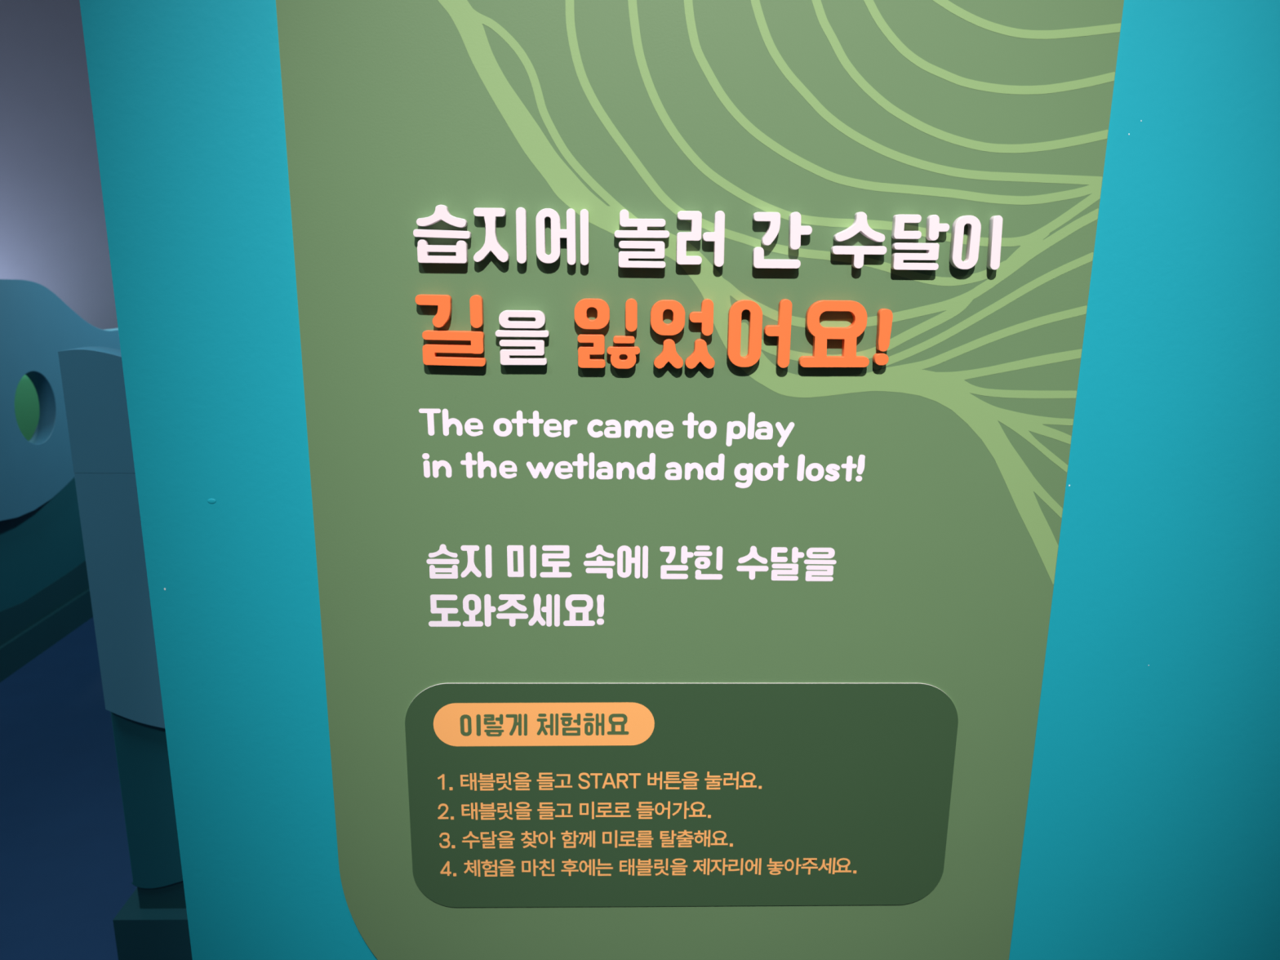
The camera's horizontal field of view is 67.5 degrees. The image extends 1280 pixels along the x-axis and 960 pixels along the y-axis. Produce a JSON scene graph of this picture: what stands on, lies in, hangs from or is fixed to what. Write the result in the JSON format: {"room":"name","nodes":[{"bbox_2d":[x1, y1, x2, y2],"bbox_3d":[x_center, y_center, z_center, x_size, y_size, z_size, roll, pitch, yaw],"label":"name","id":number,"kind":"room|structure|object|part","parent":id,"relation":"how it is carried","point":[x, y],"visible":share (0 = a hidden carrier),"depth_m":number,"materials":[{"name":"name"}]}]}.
{"room":"museum","nodes":[
{"label":"museum","id":0,"kind":"room"},
{"bbox_2d":[0,0,118,329],"bbox_3d":[-1.002,-1.355,4.444,8.200,3.400,0.120,0,14,-1],"label":"wall","id":1,"kind":"structure","parent":0,"point":[53,232],"depth_m":4.33,"materials":[{"name":"purple paint"}]},
{"bbox_2d":[0,617,137,959],"bbox_3d":[-0.945,1.119,1.591,8.200,0.050,7.800,0,14,-1],"label":"floor","id":2,"kind":"structure","parent":0,"point":[66,874],"depth_m":2.49,"materials":[{"name":"blue plastic"}]},
{"bbox_2d":[0,279,120,682],"bbox_3d":[-2.295,0.102,2.804,0.380,1.319,3.700,0,14,-1],"label":"wall","id":3,"kind":"structure","parent":2,"relation":"on","point":[45,596],"depth_m":3.42,"materials":[{"name":"teal paint"}]},
{"bbox_3d":[-2.149,-0.328,3.459,0.060,0.792,2.230,0,14,-1],"label":"wavy panel","id":4,"kind":"part","parent":3,"relation":"part of","materials":[{"name":"blue paint"}]},
{"bbox_2d":[57,346,192,959],"bbox_3d":[-0.372,0.395,1.787,1.252,1.274,0.120,0,14,-1],"label":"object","id":5,"kind":"structure","parent":2,"relation":"on","point":[152,924],"depth_m":1.70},
{"bbox_3d":[-0.349,-0.116,1.637,1.219,0.209,0.050,0,14,-1],"label":"slate panel","id":6,"kind":"part","parent":5,"relation":"part of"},
{"bbox_3d":[-0.353,0.224,1.720,1.219,0.491,0.050,0,14,-1],"label":"slate panel","id":7,"kind":"part","parent":5,"relation":"part of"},
{"bbox_3d":[-0.359,0.539,1.794,1.224,0.507,0.010,0,14,-1],"label":"deep teal panel","id":8,"kind":"part","parent":5,"relation":"part of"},
{"bbox_2d":[79,0,1279,959],"bbox_3d":[1.336,-0.477,0.959,3.687,3.400,0.121,0,14,-1],"label":"wall","id":9,"kind":"structure","parent":0,"point":[1152,828],"depth_m":0.99,"materials":[{"name":"teal paint"}]},
{"bbox_2d":[275,0,1124,959],"bbox_3d":[0.054,-0.036,0.973,0.774,1.452,0.005,0,14,-1],"label":"signboard","id":10,"kind":"object","parent":9,"relation":"attached to","point":[558,521],"visible":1,"depth_m":0.96,"materials":[{"name":"green"}]},
{"bbox_2d":[413,204,471,263],"bbox_3d":[-0.188,-0.234,0.911,0.054,0.054,0.010,0,14,-1],"label":"raised letter","id":11,"kind":"object","parent":10,"relation":"attached to","point":[442,212],"visible":1,"depth_m":0.91,"materials":[{"name":"white plastic"}]},
{"bbox_2d":[415,293,486,366],"bbox_3d":[-0.184,-0.146,0.933,0.066,0.069,0.010,0,14,-1],"label":"raised letter","id":12,"kind":"object","parent":10,"relation":"attached to","point":[444,302],"visible":1,"depth_m":0.93,"materials":[{"name":"orange plastic"}]},
{"bbox_2d":[473,207,527,263],"bbox_3d":[-0.133,-0.233,0.913,0.050,0.052,0.010,0,14,-1],"label":"raised letter","id":13,"kind":"object","parent":10,"relation":"attached to","point":[491,244],"visible":1,"depth_m":0.91,"materials":[{"name":"white plastic"}]},
{"bbox_2d":[495,310,549,364],"bbox_3d":[-0.115,-0.139,0.936,0.052,0.053,0.010,0,14,-1],"label":"raised letter","id":14,"kind":"object","parent":10,"relation":"attached to","point":[504,317],"visible":1,"depth_m":0.93,"materials":[{"name":"white plastic"}]},
{"bbox_2d":[535,208,589,265],"bbox_3d":[-0.074,-0.232,0.915,0.050,0.052,0.010,0,14,-1],"label":"raised letter","id":15,"kind":"object","parent":10,"relation":"attached to","point":[557,233],"visible":1,"depth_m":0.91,"materials":[{"name":"white plastic"}]},
{"bbox_2d":[574,297,639,368],"bbox_3d":[-0.032,-0.143,0.937,0.064,0.068,0.010,0,14,-1],"label":"raised letter","id":16,"kind":"object","parent":10,"relation":"attached to","point":[581,319],"visible":1,"depth_m":0.93,"materials":[{"name":"orange plastic"}]},
{"bbox_2d":[614,209,669,267],"bbox_3d":[0.002,-0.231,0.917,0.053,0.054,0.010,0,14,-1],"label":"raised letter","id":17,"kind":"object","parent":10,"relation":"attached to","point":[642,224],"visible":1,"depth_m":0.91,"materials":[{"name":"white plastic"}]},
{"bbox_2d":[404,683,958,907],"bbox_3d":[0.046,0.354,1.065,0.603,0.277,0.002,0,14,-1],"label":"panel","id":18,"kind":"object","parent":10,"relation":"attached to","point":[521,794],"visible":1,"depth_m":1.06,"materials":[{"name":"green plastic"}]},
{"bbox_2d":[650,298,715,368],"bbox_3d":[0.042,-0.143,0.939,0.064,0.068,0.010,0,14,-1],"label":"raised letter","id":19,"kind":"object","parent":10,"relation":"attached to","point":[700,353],"visible":1,"depth_m":0.93,"materials":[{"name":"orange plastic"}]},
{"bbox_2d":[675,210,724,266],"bbox_3d":[0.058,-0.231,0.918,0.046,0.052,0.010,0,14,-1],"label":"raised letter","id":20,"kind":"object","parent":10,"relation":"attached to","point":[717,237],"visible":1,"depth_m":0.91,"materials":[{"name":"white plastic"}]},
{"bbox_2d":[727,298,791,368],"bbox_3d":[0.117,-0.144,0.941,0.061,0.067,0.010,0,14,-1],"label":"raised letter","id":21,"kind":"object","parent":10,"relation":"attached to","point":[782,331],"visible":1,"depth_m":0.94,"materials":[{"name":"orange plastic"}]},
{"bbox_2d":[437,0,1120,583],"bbox_3d":[0.086,-0.294,0.908,0.714,0.830,0.001,0,14,-1],"label":"print","id":22,"kind":"object","parent":10,"relation":"attached to","point":[945,460],"depth_m":0.93,"materials":[{"name":"green paint"}]},
{"bbox_2d":[752,211,812,268],"bbox_3d":[0.136,-0.230,0.920,0.056,0.053,0.010,0,14,-1],"label":"raised letter","id":23,"kind":"object","parent":10,"relation":"attached to","point":[796,229],"visible":1,"depth_m":0.92,"materials":[{"name":"white plastic"}]},
{"bbox_2d":[798,300,869,367],"bbox_3d":[0.192,-0.144,0.943,0.069,0.065,0.010,0,14,-1],"label":"raised letter","id":24,"kind":"object","parent":10,"relation":"attached to","point":[849,335],"visible":1,"depth_m":0.94,"materials":[{"name":"orange plastic"}]},
{"bbox_2d":[830,212,886,268],"bbox_3d":[0.211,-0.231,0.922,0.052,0.053,0.010,0,14,-1],"label":"raised letter","id":25,"kind":"object","parent":10,"relation":"attached to","point":[860,224],"visible":1,"depth_m":0.92,"materials":[{"name":"white plastic"}]},
{"bbox_2d":[872,308,893,365],"bbox_3d":[0.239,-0.141,0.944,0.015,0.055,0.010,0,14,-1],"label":"raised letter","id":26,"kind":"object","parent":10,"relation":"attached to","point":[885,317],"visible":1,"depth_m":0.94,"materials":[{"name":"orange plastic"}]},
{"bbox_2d":[890,214,949,270],"bbox_3d":[0.269,-0.229,0.923,0.053,0.052,0.010,0,14,-1],"label":"raised letter","id":27,"kind":"object","parent":10,"relation":"attached to","point":[933,227],"visible":1,"depth_m":0.92,"materials":[{"name":"white plastic"}]},
{"bbox_2d":[949,215,1002,270],"bbox_3d":[0.325,-0.229,0.925,0.047,0.051,0.010,0,14,-1],"label":"raised letter","id":28,"kind":"object","parent":10,"relation":"attached to","point":[974,224],"visible":1,"depth_m":0.92,"materials":[{"name":"white plastic"}]}
]}

